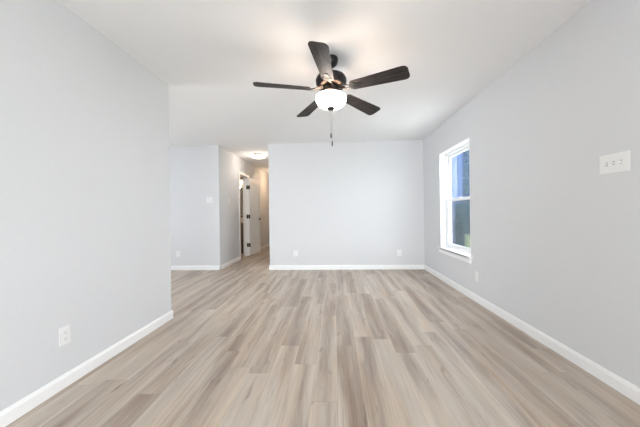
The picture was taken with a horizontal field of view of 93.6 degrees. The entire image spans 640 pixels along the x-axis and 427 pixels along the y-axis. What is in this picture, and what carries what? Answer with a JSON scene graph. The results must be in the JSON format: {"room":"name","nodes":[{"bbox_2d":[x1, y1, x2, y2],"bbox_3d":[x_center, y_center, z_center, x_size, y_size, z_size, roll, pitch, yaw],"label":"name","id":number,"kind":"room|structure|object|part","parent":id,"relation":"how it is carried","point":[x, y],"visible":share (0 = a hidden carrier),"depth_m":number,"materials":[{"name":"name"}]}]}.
{"room":"empty living room","nodes":[
{"label":"empty living room","id":0,"kind":"room"},
{"bbox_2d":[0,0,170,410],"bbox_3d":[-1.846,-0.117,-1.127,0.120,2.440,8.564,-1,0,3],"label":"wall","id":1,"kind":"structure","parent":0,"point":[85,170],"depth_m":1.98,"materials":[{"name":"paint"}]},
{"bbox_2d":[59,324,70,346],"bbox_3d":[-1.618,0.774,1.908,0.009,0.114,0.080,-1,0,3],"label":"wall outlet","id":2,"kind":"object","parent":1,"relation":"attached to","point":[64,332],"visible":1,"depth_m":1.90,"materials":[{"name":"plastic"}]},
{"bbox_2d":[0,310,172,426],"bbox_3d":[-1.831,1.060,-1.119,0.148,0.085,8.578,-1,0,3],"label":"baseboard","id":3,"kind":"structure","parent":1,"relation":"attached to","point":[21,407],"depth_m":1.95,"materials":[{"name":"paint"}]},
{"bbox_2d":[212,145,269,265],"bbox_3d":[-1.897,-0.120,8.490,0.120,2.440,5.232,-1,0,3],"label":"wall","id":4,"kind":"structure","parent":0,"point":[226,165],"depth_m":6.46,"materials":[{"name":"paint"}]},
{"bbox_2d":[220,243,269,269],"bbox_3d":[-1.816,1.057,8.480,0.014,0.085,5.246,-1,0,3],"label":"baseboard","id":5,"kind":"structure","parent":4,"relation":"attached to","point":[235,260],"depth_m":6.56,"materials":[{"name":"paint"}]},
{"bbox_2d":[238,171,260,259],"bbox_3d":[-1.894,0.050,7.792,0.250,2.100,1.470,-1,0,10],"label":"door","id":6,"kind":"structure","parent":4,"relation":"in","point":[251,187],"depth_m":7.87,"materials":[{"name":"paint"}]},
{"bbox_2d":[169,140,424,265],"bbox_3d":[-1.368,-0.126,5.904,6.678,2.440,0.120,-1,0,3],"label":"wall","id":7,"kind":"structure","parent":0,"point":[342,203],"depth_m":5.77,"materials":[{"name":"paint"}]},
{"bbox_2d":[171,266,220,269],"bbox_3d":[-3.316,1.077,5.936,2.754,0.085,0.014,-1,0,3],"label":"baseboard","id":8,"kind":"structure","parent":7,"relation":"attached to","point":[172,267],"depth_m":5.88,"materials":[{"name":"paint"}]},
{"bbox_2d":[207,197,212,202],"bbox_3d":[-2.162,-0.265,5.874,0.118,0.116,0.020,-1,0,3],"label":"light switch","id":9,"kind":"object","parent":7,"relation":"attached to","point":[209,199],"visible":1,"depth_m":5.88,"materials":[{"name":"plastic"}]},
{"bbox_2d":[6,246,639,426],"bbox_3d":[-1.521,1.147,2.831,7.048,0.100,16.900,-1,0,3],"label":"floor","id":10,"kind":"structure","parent":0,"point":[245,343],"depth_m":2.10,"materials":[{"name":"plastic"}]},
{"bbox_2d":[241,221,243,252],"bbox_3d":[-2.423,0.667,8.593,0.910,0.880,0.571,-1,0,3],"label":"bathroom vanity","id":11,"kind":"object","parent":10,"relation":"on","point":[242,247],"visible":0.02,"depth_m":8.32,"materials":[{"name":"brown wood"}]},
{"bbox_2d":[58,0,590,173],"bbox_3d":[-1.554,-1.403,2.830,7.048,0.120,16.900,-1,0,3],"label":"ceiling","id":12,"kind":"structure","parent":0,"point":[209,55],"depth_m":2.57,"materials":[{"name":"paint"}]},
{"bbox_2d":[251,153,265,158],"bbox_3d":[-1.405,-1.306,6.872,0.325,0.080,0.331,-1,0,3],"label":"flush ceiling light","id":13,"kind":"object","parent":12,"relation":"attached to","point":[256,155],"visible":1,"depth_m":6.78,"materials":[{"name":"white glass"}]},
{"bbox_2d":[253,41,409,145],"bbox_3d":[0.076,-0.993,2.607,1.288,0.740,1.274,-1,0,3],"label":"ceiling fan","id":14,"kind":"object","parent":12,"relation":"hanging from","point":[329,81],"visible":1,"depth_m":2.53,"materials":[{"name":"black wood"}]},
{"bbox_3d":[-0.326,-1.090,2.578,0.484,0.006,0.146,1,10,-8],"label":"blade","id":15,"kind":"part","parent":14,"relation":"part of","materials":[{"name":"brown wood"}]},
{"bbox_3d":[-0.091,-1.056,3.020,0.146,0.006,0.484,-13,2,-26],"label":"blade","id":16,"kind":"part","parent":14,"relation":"part of","materials":[{"name":"brown wood"}]},
{"bbox_3d":[-0.031,-1.092,2.618,0.112,0.039,0.057,1,10,-8],"label":"bracket arm","id":17,"kind":"part","parent":14,"relation":"part of","materials":[{"name":"brown metal"}]},
{"bbox_3d":[0.023,-1.112,2.218,0.146,0.006,0.484,14,-1,11],"label":"blade","id":18,"kind":"part","parent":14,"relation":"part of","materials":[{"name":"brown wood"}]},
{"bbox_3d":[0.096,-0.979,2.630,0.266,0.099,0.266,0,-4,3],"label":"lamp shade","id":19,"kind":"part","parent":14,"relation":"part of","materials":[{"name":"white glass"}]},
{"bbox_3d":[0.213,-1.093,2.579,0.112,0.039,0.057,-2,-19,28],"label":"bracket arm","id":20,"kind":"part","parent":14,"relation":"part of","materials":[{"name":"brown metal"}]},
{"bbox_3d":[0.404,-1.058,2.934,0.484,0.006,0.146,4,-20,-44],"label":"blade","id":21,"kind":"part","parent":14,"relation":"part of","materials":[{"name":"brown wood"}]},
{"bbox_3d":[0.474,-1.092,2.438,0.484,0.006,0.146,-2,-19,28],"label":"blade","id":22,"kind":"part","parent":14,"relation":"part of","materials":[{"name":"brown wood"}]},
{"bbox_2d":[423,0,639,387],"bbox_3d":[1.764,-0.164,0.020,0.170,2.440,11.618,-1,0,3],"label":"wall","id":23,"kind":"structure","parent":0,"point":[555,240],"depth_m":2.21,"materials":[{"name":"paint"}]},
{"bbox_2d":[269,265,639,404],"bbox_3d":[0.345,1.031,2.737,2.968,0.085,16.500,-1,0,3],"label":"baseboard","id":24,"kind":"structure","parent":23,"relation":"attached to","point":[621,385],"depth_m":2.62,"materials":[{"name":"paint"}]},
{"bbox_2d":[437,137,472,263],"bbox_3d":[1.960,-0.167,4.272,0.202,1.570,1.190,-1,0,3],"label":"window","id":25,"kind":"structure","parent":23,"relation":"in","point":[447,248],"depth_m":4.72,"materials":[{"name":"paint"}]},
{"bbox_3d":[1.929,0.547,4.269,0.121,0.022,1.056,-1,0,3],"label":"sill","id":26,"kind":"part","parent":25,"relation":"part of","materials":[{"name":"paint"}]},
{"bbox_3d":[2.018,-0.203,4.264,0.078,1.476,1.056,-1,0,3],"label":"frame","id":27,"kind":"part","parent":25,"relation":"part of","materials":[{"name":"white plastic"}]},
{"bbox_3d":[2.024,-0.548,4.263,0.026,0.716,0.986,-1,0,3],"label":"sash","id":28,"kind":"part","parent":25,"relation":"part of","materials":[{"name":"white plastic"}]},
{"bbox_3d":[2.005,0.137,4.265,0.026,0.726,0.986,-1,0,3],"label":"sash","id":29,"kind":"part","parent":25,"relation":"part of","materials":[{"name":"white plastic"}]},
{"bbox_2d":[475,271,478,281],"bbox_3d":[1.865,0.749,3.576,0.009,0.114,0.080,-1,0,3],"label":"wall outlet","id":30,"kind":"object","parent":23,"relation":"attached to","point":[476,272],"visible":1,"depth_m":3.57,"materials":[{"name":"plastic"}]},
{"bbox_2d":[600,150,629,174],"bbox_3d":[1.757,-0.302,1.804,0.020,0.116,0.194,-1,0,3],"label":"light switch","id":31,"kind":"object","parent":23,"relation":"attached to","point":[616,162],"visible":1,"depth_m":1.79,"materials":[{"name":"plastic"}]},
{"bbox_3d":[-2.945,-0.107,8.969,2.020,2.440,0.120,-1,0,3],"label":"wall","id":32,"kind":"structure","parent":0,"visible":0},
{"bbox_2d":[240,185,242,216],"bbox_3d":[-2.422,-0.363,8.866,0.800,0.940,0.030,-1,0,3],"label":"bathroom mirror","id":33,"kind":"object","parent":32,"relation":"attached to","point":[241,186],"visible":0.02,"depth_m":8.86,"materials":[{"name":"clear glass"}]},
{"label":"outside","id":34,"kind":"structure","parent":0,"visible":0},
{"bbox_3d":[16.629,1.164,13.182,28.142,0.100,52.000,-1,0,3],"label":"ground","id":35,"kind":"structure","parent":34,"visible":0},
{"bbox_2d":[451,153,462,243],"bbox_3d":[4.851,-2.988,15.773,2.480,8.500,8.700,-1,0,3],"label":"neighbor house","id":36,"kind":"structure","parent":35,"relation":"on","point":[456,161],"depth_m":11.75,"materials":[{"name":"blue"}]},
{"bbox_2d":[453,201,469,246],"bbox_3d":[5.454,0.338,10.044,2.034,1.946,1.050,-1,0,3],"label":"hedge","id":37,"kind":"object","parent":35,"relation":"on","point":[462,221],"visible":0.16,"depth_m":9.85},
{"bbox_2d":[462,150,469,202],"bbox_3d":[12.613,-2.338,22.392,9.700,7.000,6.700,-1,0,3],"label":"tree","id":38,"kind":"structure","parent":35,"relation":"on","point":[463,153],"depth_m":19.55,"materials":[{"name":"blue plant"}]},
{"bbox_2d":[462,150,469,202],"bbox_3d":[7.517,-1.547,14.266,2.311,5.565,1.950,-1,0,3],"label":"tree","id":39,"kind":"object","parent":35,"relation":"on","point":[465,185],"visible":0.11,"depth_m":14.47,"materials":[{"name":"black plant"}]},
{"bbox_2d":[464,234,469,247],"bbox_3d":[4.542,0.953,9.234,0.130,0.630,0.240,-1,0,3],"label":"utility box","id":40,"kind":"object","parent":35,"relation":"on","point":[467,236],"visible":0.66,"depth_m":9.14,"materials":[{"name":"green metal"}]}
]}

